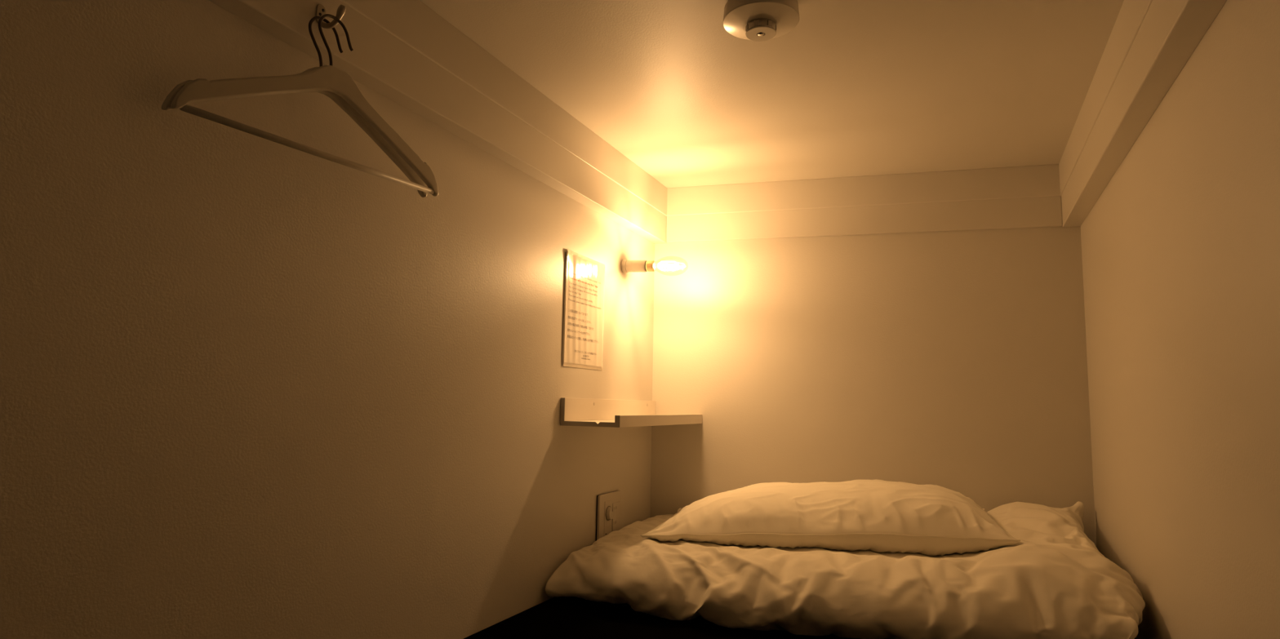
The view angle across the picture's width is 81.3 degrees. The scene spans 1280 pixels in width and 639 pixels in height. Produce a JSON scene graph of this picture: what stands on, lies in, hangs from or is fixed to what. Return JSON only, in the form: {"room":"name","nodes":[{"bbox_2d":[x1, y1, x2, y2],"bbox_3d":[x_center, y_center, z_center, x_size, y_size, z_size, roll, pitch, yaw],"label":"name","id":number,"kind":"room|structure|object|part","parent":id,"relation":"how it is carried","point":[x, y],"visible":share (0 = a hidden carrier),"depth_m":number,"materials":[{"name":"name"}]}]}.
{"room":"capsule hotel room","nodes":[
{"label":"capsule hotel room","id":0,"kind":"room"},
{"bbox_2d":[0,0,654,638],"bbox_3d":[-0.561,0.031,1.065,0.040,1.326,3.010,-2,-7,23],"label":"wall","id":1,"kind":"structure","parent":0,"point":[251,386],"depth_m":1.07,"materials":[{"name":"white paint"}]},
{"bbox_2d":[315,4,346,28],"bbox_3d":[-0.463,-0.457,1.117,0.050,0.041,0.017,-2,-7,23],"label":"coat hook","id":2,"kind":"object","parent":1,"relation":"attached to","point":[321,11],"visible":0.88,"depth_m":1.11,"materials":[{"name":"beige paint"}]},
{"bbox_2d":[170,13,438,196],"bbox_3d":[-0.454,-0.342,1.105,0.022,0.216,0.433,-3,-8,31],"label":"clothes hanger","id":3,"kind":"object","parent":2,"relation":"hanging from","point":[331,78],"visible":1,"depth_m":1.07,"materials":[{"name":"beige paint"}]},
{"bbox_3d":[-0.482,-0.461,1.126,0.002,0.032,0.017,-2,-7,23],"label":"hook plate","id":4,"kind":"part","parent":2,"relation":"part of","materials":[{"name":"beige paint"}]},
{"bbox_2d":[208,0,666,244],"bbox_3d":[-0.516,-0.509,1.103,0.045,0.185,2.995,-2,-7,23],"label":"beam","id":5,"kind":"structure","parent":1,"relation":"attached to","point":[404,51],"depth_m":1.46,"materials":[{"name":"white paint"}]},
{"bbox_2d":[562,248,604,370],"bbox_3d":[-0.147,-0.020,1.986,0.005,0.299,0.232,-2,-7,22],"label":"notice sheet","id":6,"kind":"object","parent":1,"relation":"attached to","point":[584,277],"visible":1,"depth_m":1.98,"materials":[{"name":"white paper"}]},
{"bbox_2d":[567,309,595,342],"bbox_3d":[-0.148,0.019,1.978,0.001,0.075,0.180,-2,-7,23],"label":"print","id":7,"kind":"object","parent":6,"relation":"on","point":[580,322],"depth_m":1.96,"materials":[{"name":"brown"}]},
{"bbox_2d":[568,273,598,308],"bbox_3d":[-0.145,-0.076,1.992,0.001,0.077,0.193,-2,-7,23],"label":"print","id":8,"kind":"object","parent":6,"relation":"on","point":[583,287],"depth_m":1.98,"materials":[{"name":"brown"}]},
{"bbox_2d":[595,490,621,541],"bbox_3d":[-0.081,0.557,2.074,0.023,0.146,0.143,-2,-7,23],"label":"dimmer switch","id":9,"kind":"object","parent":1,"relation":"attached to","point":[608,511],"visible":0.83,"depth_m":2.05,"materials":[{"name":"beige plastic"}]},
{"bbox_2d":[560,397,702,427],"bbox_3d":[-0.001,0.262,2.103,0.163,0.068,0.623,-2,-7,23],"label":"wall shelf","id":10,"kind":"object","parent":1,"relation":"attached to","point":[588,412],"visible":1,"depth_m":1.99,"materials":[{"name":"white wood"}]},
{"bbox_3d":[-0.074,0.257,2.124,0.012,0.057,0.602,-2,-7,23],"label":"plate","id":11,"kind":"part","parent":10,"relation":"part of","materials":[{"name":"white wood"}]},
{"bbox_2d":[621,259,679,272],"bbox_3d":[0.043,-0.155,2.188,0.202,0.058,0.058,-1,-7,18],"label":"wall lamp","id":12,"kind":"object","parent":1,"relation":"attached to","point":[627,266],"visible":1,"depth_m":2.19,"materials":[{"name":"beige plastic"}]},
{"bbox_2d":[419,0,1124,187],"bbox_3d":[0.088,-0.622,0.997,1.323,0.040,3.250,-2,-7,23],"label":"ceiling","id":13,"kind":"structure","parent":0,"point":[856,87],"depth_m":1.62,"materials":[{"name":"white paint"}]},
{"bbox_2d":[723,0,799,41],"bbox_3d":[0.214,-0.533,1.322,0.134,0.058,0.134,-2,-7,23],"label":"detector","id":14,"kind":"object","parent":13,"relation":"attached to","point":[757,20],"visible":1,"depth_m":1.30,"materials":[{"name":"beige plastic"}]},
{"bbox_2d":[649,226,1096,546],"bbox_3d":[0.652,0.191,2.261,1.340,1.326,0.040,-1,-7,16],"label":"wall","id":15,"kind":"structure","parent":0,"point":[956,361],"depth_m":2.23,"materials":[{"name":"white paint"}]},
{"bbox_2d":[666,164,1062,242],"bbox_3d":[0.650,-0.351,2.300,1.167,0.183,0.013,-1,-7,16],"label":"beam","id":16,"kind":"structure","parent":15,"relation":"attached to","point":[1025,196],"depth_m":2.28,"materials":[{"name":"white paint"}]},
{"bbox_2d":[1080,0,1279,638],"bbox_3d":[0.650,0.005,0.636,0.040,1.326,3.173,-2,-7,23],"label":"wall","id":17,"kind":"structure","parent":0,"point":[1180,247],"depth_m":1.12,"materials":[{"name":"white paint"}]},
{"bbox_2d":[1058,0,1226,226],"bbox_3d":[0.616,-0.533,0.706,0.050,0.185,3.153,-2,-7,23],"label":"beam","id":18,"kind":"structure","parent":17,"relation":"attached to","point":[1150,42],"depth_m":1.33,"materials":[{"name":"white paint"}]},
{"bbox_3d":[0.063,0.680,0.848,1.323,0.030,3.250,-2,-7,23],"label":"floor","id":19,"kind":"structure","parent":0,"visible":0},
{"bbox_2d":[463,596,1136,638],"bbox_3d":[0.083,0.621,0.901,1.237,0.100,2.948,-2,-7,23],"label":"mattress","id":20,"kind":"object","parent":19,"relation":"on","point":[562,617],"visible":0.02,"depth_m":1.56,"materials":[{"name":"black fabric"}]},
{"bbox_2d":[545,501,1145,638],"bbox_3d":[0.496,0.577,1.862,1.224,0.221,0.850,-2,-7,23],"label":"duvet","id":21,"kind":"object","parent":20,"relation":"on","point":[1055,583],"visible":0.84,"depth_m":1.51,"materials":[{"name":"beige fabric"}]},
{"bbox_2d":[640,480,1020,556],"bbox_3d":[0.477,0.499,1.963,0.862,0.156,0.454,-1,-7,16],"label":"pillow","id":22,"kind":"object","parent":21,"relation":"on","point":[877,516],"visible":1,"depth_m":1.79,"materials":[{"name":"beige fabric"}]}
]}

